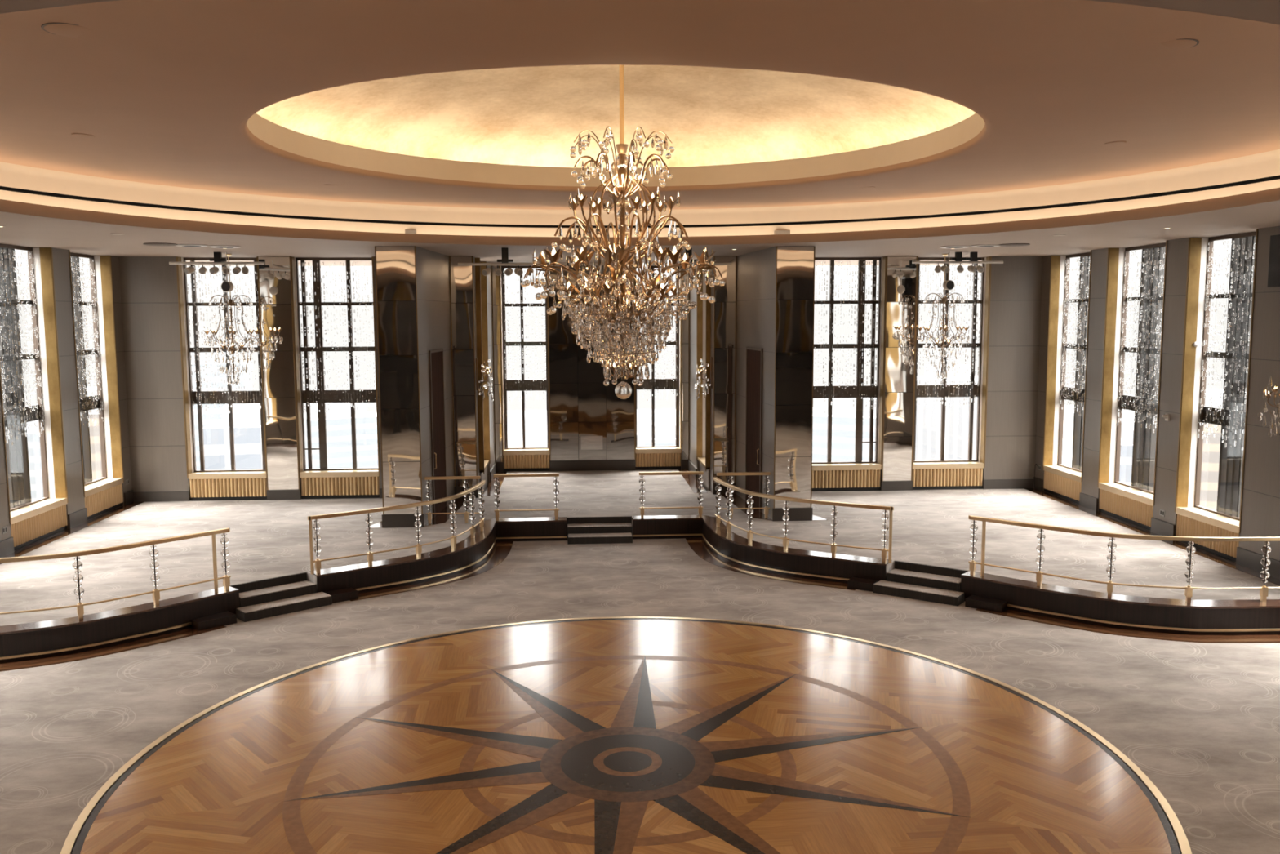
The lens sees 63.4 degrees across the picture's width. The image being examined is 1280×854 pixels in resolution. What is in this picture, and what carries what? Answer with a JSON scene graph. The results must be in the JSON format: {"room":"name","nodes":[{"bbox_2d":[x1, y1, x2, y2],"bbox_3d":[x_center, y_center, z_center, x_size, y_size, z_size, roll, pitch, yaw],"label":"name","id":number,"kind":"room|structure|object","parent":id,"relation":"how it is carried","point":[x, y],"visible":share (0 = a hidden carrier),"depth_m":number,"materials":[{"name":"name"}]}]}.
{"room":"event hall","nodes":[
{"label":"event hall","id":0,"kind":"room"},
{"bbox_2d":[0,247,132,551],"bbox_3d":[-10.355,0.412,9.381,0.420,5.935,26.490,-1,6,-4],"label":"wall","id":1,"kind":"structure","parent":0,"point":[76,498],"depth_m":19.67,"materials":[{"name":"grey paint"}]},
{"bbox_2d":[0,243,68,524],"bbox_3d":[-11.006,-0.823,18.242,0.572,4.740,2.024,-1,6,-4],"label":"window","id":2,"kind":"structure","parent":1,"relation":"in","point":[52,437],"depth_m":19.02,"materials":[{"name":"gold"}]},
{"bbox_2d":[0,248,44,444],"bbox_3d":[-11.014,-1.400,18.180,0.027,3.419,1.836,-1,6,-4],"label":"curtain","id":3,"kind":"object","parent":2,"relation":"hanging from","point":[28,356],"visible":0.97,"depth_m":18.42,"materials":[{"name":"clear glass"}]},
{"bbox_2d":[10,497,67,551],"bbox_3d":[-10.746,1.732,18.530,0.064,0.593,1.972,-1,6,-4],"label":"radiator cover","id":4,"kind":"object","parent":1,"relation":"attached to","point":[32,526],"visible":1,"depth_m":18.47,"materials":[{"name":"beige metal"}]},
{"bbox_2d":[0,489,133,557],"bbox_3d":[-10.106,3.054,9.466,0.030,0.662,26.070,-1,6,-4],"label":"baseboard","id":5,"kind":"structure","parent":1,"relation":"attached to","point":[77,517],"depth_m":19.69,"materials":[{"name":"black wood"}]},
{"bbox_2d":[68,249,124,496],"bbox_3d":[-11.174,-1.093,20.787,0.572,4.740,1.794,-1,6,-4],"label":"window","id":6,"kind":"structure","parent":1,"relation":"in","point":[110,433],"depth_m":21.53,"materials":[{"name":"gold"}]},
{"bbox_2d":[70,257,104,426],"bbox_3d":[-11.182,-1.680,20.726,0.027,3.401,1.592,-1,6,-4],"label":"curtain","id":7,"kind":"object","parent":6,"relation":"hanging from","point":[85,278],"visible":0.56,"depth_m":20.97,"materials":[{"name":"clear glass"}]},
{"bbox_2d":[84,477,123,519],"bbox_3d":[-10.914,1.461,21.075,0.064,0.593,1.742,-1,6,-4],"label":"radiator cover","id":8,"kind":"object","parent":1,"relation":"attached to","point":[101,499],"visible":1,"depth_m":21.04,"materials":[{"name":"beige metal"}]},
{"bbox_2d":[404,229,479,524],"bbox_3d":[-4.228,-0.862,21.118,1.490,5.935,3.590,-1,6,-4],"label":"wall","id":9,"kind":"structure","parent":0,"point":[433,268],"depth_m":20.53,"materials":[{"name":"grey paint"}]},
{"bbox_2d":[374,246,422,514],"bbox_3d":[-4.485,-0.837,19.279,0.740,4.993,0.030,-1,6,-4],"label":"wall mirror","id":10,"kind":"object","parent":9,"relation":"attached to","point":[396,284],"visible":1,"depth_m":19.26,"materials":[{"name":"silver glass"}]},
{"bbox_2d":[382,486,477,527],"bbox_3d":[-4.083,1.605,21.091,0.754,0.250,3.472,1,6,14],"label":"baseboard","id":11,"kind":"structure","parent":9,"relation":"attached to","point":[388,520],"depth_m":19.53,"materials":[{"name":"black wood"}]},
{"bbox_2d":[428,348,447,517],"bbox_3d":[-4.075,0.089,20.921,0.092,3.300,1.230,0,6,1],"label":"door","id":12,"kind":"structure","parent":9,"relation":"in","point":[436,365],"depth_m":20.89,"materials":[{"name":"brown wood"}]},
{"bbox_2d":[448,256,477,486],"bbox_3d":[-3.821,-1.176,22.431,0.496,4.993,0.030,-1,6,-4],"label":"wall mirror","id":13,"kind":"object","parent":9,"relation":"attached to","point":[461,277],"visible":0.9,"depth_m":22.42,"materials":[{"name":"silver glass"}]},
{"bbox_2d":[475,358,493,400],"bbox_3d":[-3.405,-1.032,22.717,0.376,0.953,0.450,-1,6,-4],"label":"sconce","id":14,"kind":"object","parent":9,"relation":"attached to","point":[488,369],"visible":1,"depth_m":22.63,"materials":[{"name":"gold metal"}]},
{"bbox_2d":[479,261,494,493],"bbox_3d":[-3.812,-1.235,24.603,0.400,5.935,3.350,-1,6,-4],"label":"wall","id":15,"kind":"structure","parent":0,"point":[486,476],"depth_m":25.34,"materials":[{"name":"grey paint"}]},
{"bbox_2d":[475,257,490,474],"bbox_3d":[-3.772,-1.413,23.745,0.452,4.790,1.724,-1,6,-4],"label":"window","id":16,"kind":"structure","parent":15,"relation":"in","point":[480,279],"depth_m":24.34,"materials":[{"name":"gold metal"}]},
{"bbox_2d":[119,256,1043,501],"bbox_3d":[-0.999,-1.073,22.976,20.840,5.935,0.420,-1,6,-4],"label":"wall","id":17,"kind":"structure","parent":0,"point":[148,284],"depth_m":22.37,"materials":[{"name":"grey paint"}]},
{"bbox_2d":[176,256,266,478],"bbox_3d":[-8.976,-1.277,22.433,1.699,4.740,0.452,-1,6,-4],"label":"window","id":18,"kind":"structure","parent":17,"relation":"in","point":[188,393],"depth_m":22.51,"materials":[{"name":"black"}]},
{"bbox_2d":[186,261,262,418],"bbox_3d":[-8.988,-1.863,22.436,1.512,3.417,0.027,-1,6,-4],"label":"curtain","id":19,"kind":"object","parent":18,"relation":"hanging from","point":[233,261],"visible":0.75,"depth_m":22.41,"materials":[{"name":"clear glass"}]},
{"bbox_2d":[188,472,266,500],"bbox_3d":[-8.953,1.300,22.517,1.647,0.593,0.064,-1,6,-4],"label":"radiator cover","id":20,"kind":"object","parent":17,"relation":"attached to","point":[224,486],"visible":1,"depth_m":22.50,"materials":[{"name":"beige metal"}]},
{"bbox_2d":[257,256,299,489],"bbox_3d":[-7.778,-1.130,22.297,0.691,5.023,0.030,-1,6,-4],"label":"wall mirror","id":21,"kind":"object","parent":17,"relation":"attached to","point":[274,277],"visible":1,"depth_m":22.29,"materials":[{"name":"silver glass"}]},
{"bbox_2d":[290,256,380,476],"bbox_3d":[-6.588,-1.303,22.587,1.744,4.740,0.452,-1,6,-4],"label":"window","id":22,"kind":"structure","parent":17,"relation":"in","point":[301,398],"depth_m":22.68,"materials":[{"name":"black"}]},
{"bbox_2d":[298,261,376,417],"bbox_3d":[-6.591,-1.899,22.590,1.559,3.395,0.027,-1,6,-4],"label":"curtain","id":23,"kind":"object","parent":22,"relation":"hanging from","point":[299,261],"visible":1,"depth_m":22.58,"materials":[{"name":"clear glass"}]},
{"bbox_2d":[299,471,379,498],"bbox_3d":[-6.566,1.274,22.671,1.692,0.593,0.064,-1,6,-4],"label":"radiator cover","id":24,"kind":"object","parent":17,"relation":"attached to","point":[346,484],"visible":1,"depth_m":22.66,"materials":[{"name":"beige wood"}]},
{"bbox_2d":[133,478,1034,502],"bbox_3d":[-0.974,1.402,23.014,20.040,0.220,0.030,-1,6,-4],"label":"baseboard","id":25,"kind":"structure","parent":17,"relation":"attached to","point":[184,495],"depth_m":22.58,"materials":[{"name":"wood"}]},
{"bbox_2d":[0,469,1279,585],"bbox_3d":[-0.782,1.818,20.118,20.040,0.005,13.250,-1,6,-4],"label":"trim","id":26,"kind":"structure","parent":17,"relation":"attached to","point":[739,502],"depth_m":20.31,"materials":[{"name":"brown wood"}]},
{"bbox_2d":[811,464,881,491],"bbox_3d":[4.610,1.152,23.395,1.692,0.593,0.064,-1,6,-4],"label":"radiator cover","id":27,"kind":"object","parent":17,"relation":"attached to","point":[833,477],"visible":0.89,"depth_m":23.38,"materials":[{"name":"beige wood"}]},
{"bbox_2d":[812,256,886,468],"bbox_3d":[4.588,-1.425,23.311,1.744,4.740,0.452,-1,6,-4],"label":"window","id":28,"kind":"structure","parent":17,"relation":"in","point":[870,393],"depth_m":23.46,"materials":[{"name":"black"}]},
{"bbox_2d":[813,261,878,413],"bbox_3d":[4.585,-2.010,23.315,1.540,3.417,0.027,-1,6,-4],"label":"curtain","id":29,"kind":"object","parent":28,"relation":"hanging from","point":[834,294],"visible":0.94,"depth_m":23.30,"materials":[{"name":"clear glass"}]},
{"bbox_2d":[881,256,917,480],"bbox_3d":[5.808,-1.278,23.176,0.691,5.023,0.030,-1,6,-4],"label":"wall mirror","id":30,"kind":"object","parent":17,"relation":"attached to","point":[901,273],"visible":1,"depth_m":23.17,"materials":[{"name":"silver glass"}]},
{"bbox_2d":[911,462,983,489],"bbox_3d":[6.998,1.126,23.549,1.647,0.593,0.064,-1,6,-4],"label":"radiator cover","id":31,"kind":"object","parent":17,"relation":"attached to","point":[954,475],"visible":1,"depth_m":23.54,"materials":[{"name":"gold metal"}]},
{"bbox_2d":[912,256,991,467],"bbox_3d":[6.975,-1.451,23.465,1.699,4.740,0.452,-1,6,-4],"label":"window","id":32,"kind":"structure","parent":17,"relation":"in","point":[982,390],"depth_m":23.60,"materials":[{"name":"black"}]},
{"bbox_2d":[916,263,982,411],"bbox_3d":[6.965,-2.044,23.468,1.521,3.402,0.027,-1,6,-4],"label":"curtain","id":33,"kind":"object","parent":32,"relation":"hanging from","point":[925,264],"visible":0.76,"depth_m":23.47,"materials":[{"name":"clear glass"}]},
{"bbox_2d":[502,452,681,471],"bbox_3d":[-1.241,-1.463,26.648,5.800,5.935,0.420,-1,6,-4],"label":"wall","id":34,"kind":"structure","parent":0,"point":[681,452],"depth_m":26.64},
{"bbox_2d":[491,265,503,462],"bbox_3d":[-3.616,-1.583,26.251,0.206,4.993,0.030,-1,6,-4],"label":"wall mirror","id":35,"kind":"object","parent":34,"relation":"attached to","point":[495,285],"visible":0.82,"depth_m":26.25,"materials":[{"name":"silver glass"}]},
{"bbox_2d":[498,265,551,454],"bbox_3d":[-2.933,-1.711,26.514,1.234,4.790,0.452,-1,6,-4],"label":"window","id":36,"kind":"structure","parent":34,"relation":"in","point":[509,383],"depth_m":26.65,"materials":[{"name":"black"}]},
{"bbox_2d":[503,269,546,400],"bbox_3d":[-2.941,-2.340,26.513,1.051,3.380,0.027,-1,6,-4],"label":"curtain","id":37,"kind":"object","parent":36,"relation":"hanging from","point":[513,269],"visible":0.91,"depth_m":26.52,"materials":[{"name":"clear glass"}]},
{"bbox_2d":[503,449,550,471],"bbox_3d":[-2.911,0.869,26.598,1.182,0.538,0.064,-1,6,-4],"label":"radiator cover","id":38,"kind":"object","parent":34,"relation":"attached to","point":[513,460],"visible":1,"depth_m":26.59,"materials":[{"name":"beige wood"}]},
{"bbox_2d":[547,265,635,460],"bbox_3d":[-1.227,-1.619,26.405,2.196,4.973,0.030,-1,6,-4],"label":"wall mirror","id":39,"kind":"object","parent":34,"relation":"attached to","point":[588,421],"visible":0.56,"depth_m":26.50,"materials":[{"name":"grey mirror"}]},
{"bbox_2d":[489,459,697,481],"bbox_3d":[-1.163,1.074,25.869,5.000,0.270,1.670,-1,6,-4],"label":"baseboard","id":40,"kind":"structure","parent":34,"relation":"attached to","point":[595,464],"depth_m":26.66,"materials":[{"name":"black wood"}]},
{"bbox_2d":[634,265,681,452],"bbox_3d":[0.449,-1.748,26.733,1.234,4.790,0.452,-1,6,-4],"label":"window","id":41,"kind":"structure","parent":34,"relation":"in","point":[663,382],"depth_m":26.95,"materials":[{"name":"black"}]},
{"bbox_2d":[636,268,677,401],"bbox_3d":[0.442,-2.358,26.734,1.040,3.416,0.027,-1,6,-4],"label":"curtain","id":42,"kind":"object","parent":41,"relation":"hanging from","point":[651,268],"visible":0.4,"depth_m":26.82,"materials":[{"name":"clear glass"}]},
{"bbox_2d":[635,448,680,469],"bbox_3d":[0.472,0.832,26.817,1.182,0.538,0.064,-1,6,-4],"label":"radiator cover","id":43,"kind":"object","parent":34,"relation":"attached to","point":[645,459],"visible":1,"depth_m":26.80,"materials":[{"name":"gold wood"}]},
{"bbox_2d":[681,266,689,459],"bbox_3d":[1.163,-1.635,26.561,0.206,4.993,0.030,-1,6,-4],"label":"wall mirror","id":44,"kind":"object","parent":34,"relation":"attached to","point":[685,324],"visible":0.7,"depth_m":26.60,"materials":[{"name":"silver glass"}]},
{"bbox_2d":[0,0,1279,266],"bbox_3d":[-0.282,-3.494,11.499,21.000,1.925,30.200,-1,6,-4],"label":"ceiling","id":45,"kind":"structure","parent":0,"point":[456,123],"depth_m":13.04,"materials":[{"name":"paint"}]},
{"bbox_2d":[40,22,92,37],"bbox_3d":[-3.830,-2.676,6.989,0.370,0.022,0.370,-1,6,-4],"label":"ceiling hatch","id":46,"kind":"object","parent":45,"relation":"attached to","point":[70,30],"visible":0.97,"depth_m":6.93,"materials":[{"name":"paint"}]},
{"bbox_2d":[168,252,264,274],"bbox_3d":[-8.403,-3.250,20.566,1.840,0.437,0.204,-1,6,-4],"label":"track light","id":47,"kind":"object","parent":45,"relation":"attached to","point":[217,260],"visible":1,"depth_m":20.53,"materials":[{"name":"black plastic"}]},
{"bbox_2d":[203,253,261,385],"bbox_3d":[-8.385,-2.187,21.264,1.105,2.698,1.080,4,7,35],"label":"crystal chandelier","id":48,"kind":"object","parent":45,"relation":"hanging from","point":[222,370],"visible":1,"depth_m":21.25,"materials":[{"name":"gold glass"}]},
{"bbox_2d":[457,248,533,275],"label":"track light","id":49,"kind":"object","parent":45,"relation":"attached to","point":[504,260],"depth_m":19.61,"materials":[{"name":"black plastic"}]},
{"bbox_2d":[520,65,724,399],"bbox_3d":[-0.194,-2.382,11.626,2.266,4.153,2.260,4,7,35],"label":"crystal chandelier","id":50,"kind":"object","parent":45,"relation":"hanging from","point":[626,308],"visible":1,"depth_m":11.46,"materials":[{"name":"gold metal"}]},
{"bbox_2d":[916,253,969,380],"bbox_3d":[6.535,-2.349,22.231,1.105,2.698,1.080,3,7,26],"label":"crystal chandelier","id":51,"kind":"object","parent":45,"relation":"hanging from","point":[963,337],"visible":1,"depth_m":22.20,"materials":[{"name":"clear glass"}]},
{"bbox_2d":[911,252,1003,272],"bbox_3d":[6.610,-3.418,21.537,1.930,0.427,0.204,-1,6,-4],"label":"track light","id":52,"kind":"object","parent":45,"relation":"attached to","point":[958,259],"visible":1,"depth_m":21.50,"materials":[{"name":"black plastic"}]},
{"bbox_2d":[1160,38,1199,51],"bbox_3d":[3.834,-2.760,7.484,0.370,0.022,0.370,-1,6,-4],"label":"ceiling hatch","id":53,"kind":"object","parent":45,"relation":"attached to","point":[1178,44],"visible":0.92,"depth_m":7.41,"materials":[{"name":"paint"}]},
{"bbox_2d":[0,536,1279,853],"bbox_3d":[-0.256,3.197,12.212,20.840,0.318,30.200,-1,6,-4],"label":"floor","id":54,"kind":"structure","parent":0,"point":[607,735],"depth_m":10.90,"materials":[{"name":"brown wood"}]},
{"bbox_2d":[231,572,332,622],"bbox_3d":[-5.403,2.527,15.512,1.340,0.389,0.686,-6,8,-42],"label":"carpeted steps","id":55,"kind":"structure","parent":54,"relation":"on","point":[268,597],"depth_m":15.47,"materials":[{"name":"carpet"}]},
{"bbox_2d":[567,516,632,544],"bbox_3d":[-0.785,2.010,20.191,1.270,0.389,0.686,-1,6,-4],"label":"carpeted steps","id":56,"kind":"structure","parent":54,"relation":"on","point":[584,530],"depth_m":20.18,"materials":[{"name":"carpet"}]},
{"bbox_2d":[0,469,1279,671],"bbox_3d":[-0.767,2.033,19.918,20.036,0.403,13.726,-1,6,-4],"label":"raised platform","id":57,"kind":"object","parent":54,"relation":"on","point":[268,539],"visible":0.94,"depth_m":17.25,"materials":[{"name":"carpet"}]},
{"bbox_2d":[0,527,231,619],"bbox_3d":[-7.954,2.070,13.661,4.843,0.905,0.830,-3,7,-26],"label":"railing","id":58,"kind":"object","parent":57,"relation":"on","point":[78,591],"visible":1,"depth_m":14.16,"materials":[{"name":"gold glass"}]},
{"bbox_2d":[307,480,485,573],"bbox_3d":[-3.705,1.649,17.451,0.749,0.905,4.124,4,7,32],"label":"railing","id":59,"kind":"object","parent":57,"relation":"on","point":[369,531],"visible":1,"depth_m":16.88,"materials":[{"name":"gold glass"}]},
{"bbox_2d":[424,475,480,523],"bbox_3d":[-3.580,1.394,19.843,1.050,0.905,0.120,-1,6,-4],"label":"railing","id":60,"kind":"object","parent":57,"relation":"on","point":[465,485],"visible":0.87,"depth_m":19.79,"materials":[{"name":"gold glass"}]},
{"bbox_2d":[493,473,559,520],"bbox_3d":[-2.203,1.359,20.122,1.265,0.905,0.120,-1,6,-4],"label":"railing","id":61,"kind":"object","parent":57,"relation":"on","point":[556,500],"visible":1,"depth_m":20.07,"materials":[{"name":"gold glass"}]},
{"bbox_2d":[639,471,703,518],"bbox_3d":[0.616,1.328,20.304,1.265,0.905,0.120,-1,6,-4],"label":"railing","id":62,"kind":"object","parent":57,"relation":"on","point":[700,480],"visible":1,"depth_m":20.26,"materials":[{"name":"gold glass"}]},
{"bbox_2d":[716,471,770,518],"bbox_3d":[2.018,1.333,20.206,1.050,0.905,0.120,-1,6,-4],"label":"railing","id":63,"kind":"object","parent":57,"relation":"on","point":[731,481],"visible":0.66,"depth_m":20.16,"materials":[{"name":"gold glass"}]},
{"bbox_2d":[713,476,893,563],"bbox_3d":[2.455,1.582,17.849,0.749,0.905,4.124,-5,8,-39],"label":"railing","id":64,"kind":"object","parent":57,"relation":"on","point":[885,517],"visible":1,"depth_m":17.33,"materials":[{"name":"gold glass"}]},
{"bbox_2d":[968,515,1279,601],"bbox_3d":[7.165,1.905,14.639,4.843,0.905,0.828,2,6,18],"label":"railing","id":65,"kind":"object","parent":57,"relation":"on","point":[1264,589],"visible":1,"depth_m":14.40,"materials":[{"name":"gold glass"}]},
{"bbox_2d":[873,560,967,605],"bbox_3d":[4.407,2.420,16.147,1.340,0.389,0.686,4,7,35],"label":"carpeted steps","id":66,"kind":"structure","parent":54,"relation":"on","point":[939,584],"depth_m":16.11,"materials":[{"name":"carpet"}]},
{"bbox_2d":[688,262,710,490],"bbox_3d":[1.577,-1.294,24.951,0.400,5.935,3.350,-1,6,-4],"label":"wall","id":67,"kind":"structure","parent":0,"point":[692,375],"depth_m":25.70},
{"bbox_2d":[696,260,711,471],"bbox_3d":[1.644,-1.472,24.095,0.452,4.790,1.724,-1,6,-4],"label":"window","id":68,"kind":"structure","parent":67,"relation":"in","point":[704,307],"depth_m":24.79,"materials":[{"name":"gold metal"}]},
{"bbox_2d":[710,230,790,519],"bbox_3d":[2.447,-0.935,21.550,1.490,5.935,3.590,-1,6,-4],"label":"wall","id":69,"kind":"structure","parent":0,"point":[755,270],"depth_m":20.99,"materials":[{"name":"grey paint"}]},
{"bbox_2d":[694,356,712,399],"bbox_3d":[1.420,-1.085,23.037,0.376,0.953,0.450,-1,6,-4],"label":"sconce","id":70,"kind":"object","parent":69,"relation":"attached to","point":[700,371],"visible":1,"depth_m":22.97,"materials":[{"name":"gold metal"}]},
{"bbox_2d":[713,256,736,483],"bbox_3d":[1.867,-1.238,22.800,0.496,4.993,0.030,-1,6,-4],"label":"wall mirror","id":71,"kind":"object","parent":69,"relation":"attached to","point":[725,304],"visible":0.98,"depth_m":22.79,"materials":[{"name":"silver glass"}]},
{"bbox_2d":[745,346,762,511],"bbox_3d":[2.341,0.019,21.336,0.092,3.300,1.230,-1,6,-8],"label":"door","id":72,"kind":"structure","parent":69,"relation":"in","point":[753,410],"depth_m":21.29,"materials":[{"name":"brown wood"}]},
{"bbox_2d":[712,482,813,520],"bbox_3d":[2.360,1.534,21.508,0.754,0.250,3.472,-3,7,-22],"label":"baseboard","id":73,"kind":"structure","parent":69,"relation":"attached to","point":[794,513],"depth_m":20.02,"materials":[{"name":"black wood"}]},
{"bbox_2d":[773,246,815,508],"bbox_3d":[2.939,-0.918,19.760,0.740,4.993,0.030,-1,6,-4],"label":"wall mirror","id":74,"kind":"object","parent":69,"relation":"attached to","point":[794,265],"visible":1,"depth_m":19.74,"materials":[{"name":"silver glass"}]},
{"bbox_2d":[1035,226,1279,562],"bbox_3d":[10.061,0.190,10.703,0.420,5.935,26.490,-1,6,-4],"label":"wall","id":75,"kind":"structure","parent":0,"point":[1260,507],"depth_m":18.06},
{"bbox_2d":[1043,465,1081,503],"bbox_3d":[9.131,1.243,22.373,0.064,0.593,1.742,-1,6,-4],"label":"radiator cover","id":76,"kind":"object","parent":75,"relation":"attached to","point":[1065,485],"visible":1,"depth_m":22.34,"materials":[{"name":"gold metal"}]},
{"bbox_2d":[1042,250,1091,481],"bbox_3d":[9.370,-1.317,22.117,0.572,4.740,1.794,-1,6,-4],"label":"window","id":77,"kind":"structure","parent":75,"relation":"in","point":[1054,412],"depth_m":22.83,"materials":[{"name":"gold"}]},
{"bbox_2d":[1058,257,1090,415],"bbox_3d":[9.374,-1.921,22.058,0.027,3.367,1.612,-1,6,-4],"label":"curtain","id":78,"kind":"object","parent":77,"relation":"hanging from","point":[1073,361],"visible":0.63,"depth_m":22.30,"materials":[{"name":"clear glass"}]},
{"bbox_2d":[1097,482,1153,530],"bbox_3d":[9.299,1.513,19.828,0.064,0.593,1.972,-1,6,-4],"label":"radiator cover","id":79,"kind":"object","parent":75,"relation":"attached to","point":[1133,508],"visible":1,"depth_m":19.77,"materials":[{"name":"beige wood"}]},
{"bbox_2d":[1097,240,1167,505],"bbox_3d":[9.538,-1.047,19.571,0.572,4.740,2.024,-1,6,-4],"label":"window","id":80,"kind":"structure","parent":75,"relation":"in","point":[1144,441],"depth_m":20.25,"materials":[{"name":"gold"}]},
{"bbox_2d":[1116,248,1164,433],"bbox_3d":[9.542,-1.625,19.500,0.027,3.415,1.832,-1,6,-4],"label":"curtain","id":81,"kind":"object","parent":80,"relation":"hanging from","point":[1133,254],"visible":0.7,"depth_m":19.68,"materials":[{"name":"clear glass"}]},
{"bbox_2d":[1033,476,1279,579],"bbox_3d":[9.861,2.836,10.759,0.030,0.662,26.070,-1,6,-4],"label":"baseboard","id":82,"kind":"structure","parent":75,"relation":"attached to","point":[1247,558],"depth_m":18.16,"materials":[{"name":"black wood"}]},
{"bbox_2d":[1175,506,1239,561],"bbox_3d":[9.466,1.783,17.287,0.064,0.593,1.732,-1,6,-4],"label":"radiator cover","id":83,"kind":"object","parent":75,"relation":"attached to","point":[1189,522],"visible":0.84,"depth_m":17.23,"materials":[{"name":"gold metal"}]},
{"bbox_2d":[1174,228,1257,533],"bbox_3d":[9.705,-0.777,17.031,0.572,4.740,1.784,-1,6,-4],"label":"window","id":84,"kind":"structure","parent":75,"relation":"in","point":[1189,455],"depth_m":17.63,"materials":[{"name":"gold"}]},
{"bbox_2d":[1197,236,1255,449],"bbox_3d":[9.710,-1.349,16.964,0.027,3.428,1.594,-1,6,-4],"label":"curtain","id":85,"kind":"object","parent":84,"relation":"hanging from","point":[1204,343],"visible":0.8,"depth_m":17.13,"materials":[{"name":"clear glass"}]},
{"bbox_2d":[1257,376,1279,438],"bbox_3d":[9.372,-0.322,15.197,0.376,0.953,0.450,-1,6,-4],"label":"sconce","id":86,"kind":"object","parent":75,"relation":"attached to","point":[1266,393],"visible":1,"depth_m":15.24,"materials":[{"name":"gold metal"}]},
{"bbox_2d":[1267,234,1279,287],"bbox_3d":[9.341,-2.384,14.851,0.425,0.740,0.480,-1,6,-4],"label":"loudspeaker","id":87,"kind":"object","parent":75,"relation":"attached to","point":[1273,276],"visible":1,"depth_m":14.89,"materials":[{"name":"black metal"}]},
{"label":"outside","id":88,"kind":"structure","parent":0,"visible":0},
{"bbox_2d":[303,404,1134,469],"bbox_3d":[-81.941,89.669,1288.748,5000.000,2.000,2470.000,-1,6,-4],"label":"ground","id":89,"kind":"structure","parent":88,"point":[535,421],"depth_m":2152.00,"materials":[{"name":"white"}]},
{"bbox_2d":[26,419,43,501],"bbox_3d":[-170.124,94.886,294.170,24.000,199.000,20.000,-3,7,-21],"label":"office tower","id":90,"kind":"structure","parent":89,"relation":"on","point":[33,440],"depth_m":277.74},
{"bbox_2d":[26,419,39,431],"bbox_3d":[-170.510,-1.568,283.896,14.400,5.000,12.000,-3,7,-21],"label":"plant","id":91,"kind":"object","parent":90,"relation":"on","point":[36,429],"depth_m":280.05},
{"bbox_2d":[84,386,102,483],"bbox_3d":[-121.407,95.314,241.109,18.000,209.000,18.000,-3,7,-21],"label":"office tower","id":92,"kind":"structure","parent":89,"relation":"on","point":[95,440],"depth_m":223.49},
{"bbox_2d":[86,386,97,413],"bbox_3d":[-121.812,-6.112,230.306,10.800,5.000,10.800,-3,7,-21],"label":"plant","id":93,"kind":"object","parent":92,"relation":"on","point":[89,393],"depth_m":225.63,"materials":[{"name":"white"}]},
{"bbox_2d":[191,351,252,470],"bbox_3d":[-160.445,76.715,398.314,26.000,213.000,30.000,-2,6,-15],"label":"office tower","id":94,"kind":"structure","parent":89,"relation":"on","point":[207,419],"depth_m":375.38,"materials":[{"name":"white"}]},
{"bbox_2d":[203,403,262,470],"bbox_3d":[-105.094,93.810,292.382,22.000,201.000,25.000,-2,6,-12],"label":"office tower","id":95,"kind":"structure","parent":89,"relation":"on","point":[247,430],"depth_m":270.64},
{"bbox_2d":[303,402,377,468],"bbox_3d":[-106.400,87.918,376.076,26.000,195.000,24.000,-4,7,-32],"label":"office tower","id":96,"kind":"structure","parent":89,"relation":"on","point":[339,432],"depth_m":357.58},
{"bbox_2d":[636,421,675,445],"bbox_3d":[11.738,88.565,431.655,24.000,181.000,26.000,-1,6,-9],"label":"office tower","id":97,"kind":"structure","parent":89,"relation":"on","point":[664,431],"depth_m":414.29,"materials":[{"name":"white"}]},
{"bbox_2d":[812,397,875,462],"bbox_3d":[65.955,89.612,334.814,30.000,199.000,26.000,3,7,25],"label":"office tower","id":98,"kind":"structure","parent":89,"relation":"on","point":[843,420],"depth_m":314.71,"materials":[{"name":"white"}]},
{"bbox_2d":[915,364,977,460],"bbox_3d":[120.140,78.032,413.180,27.000,205.000,28.000,1,6,11],"label":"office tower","id":99,"kind":"structure","parent":89,"relation":"on","point":[928,421],"depth_m":391.67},
{"bbox_2d":[1119,425,1133,484],"bbox_3d":[188.495,91.560,387.463,30.000,183.000,26.000,2,6,19],"label":"office tower","id":100,"kind":"structure","parent":89,"relation":"on","point":[1126,443],"depth_m":370.55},
{"bbox_2d":[1199,388,1223,510],"bbox_3d":[119.570,96.616,219.832,18.000,209.000,18.000,1,6,13],"label":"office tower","id":101,"kind":"structure","parent":89,"relation":"on","point":[1211,451],"depth_m":203.00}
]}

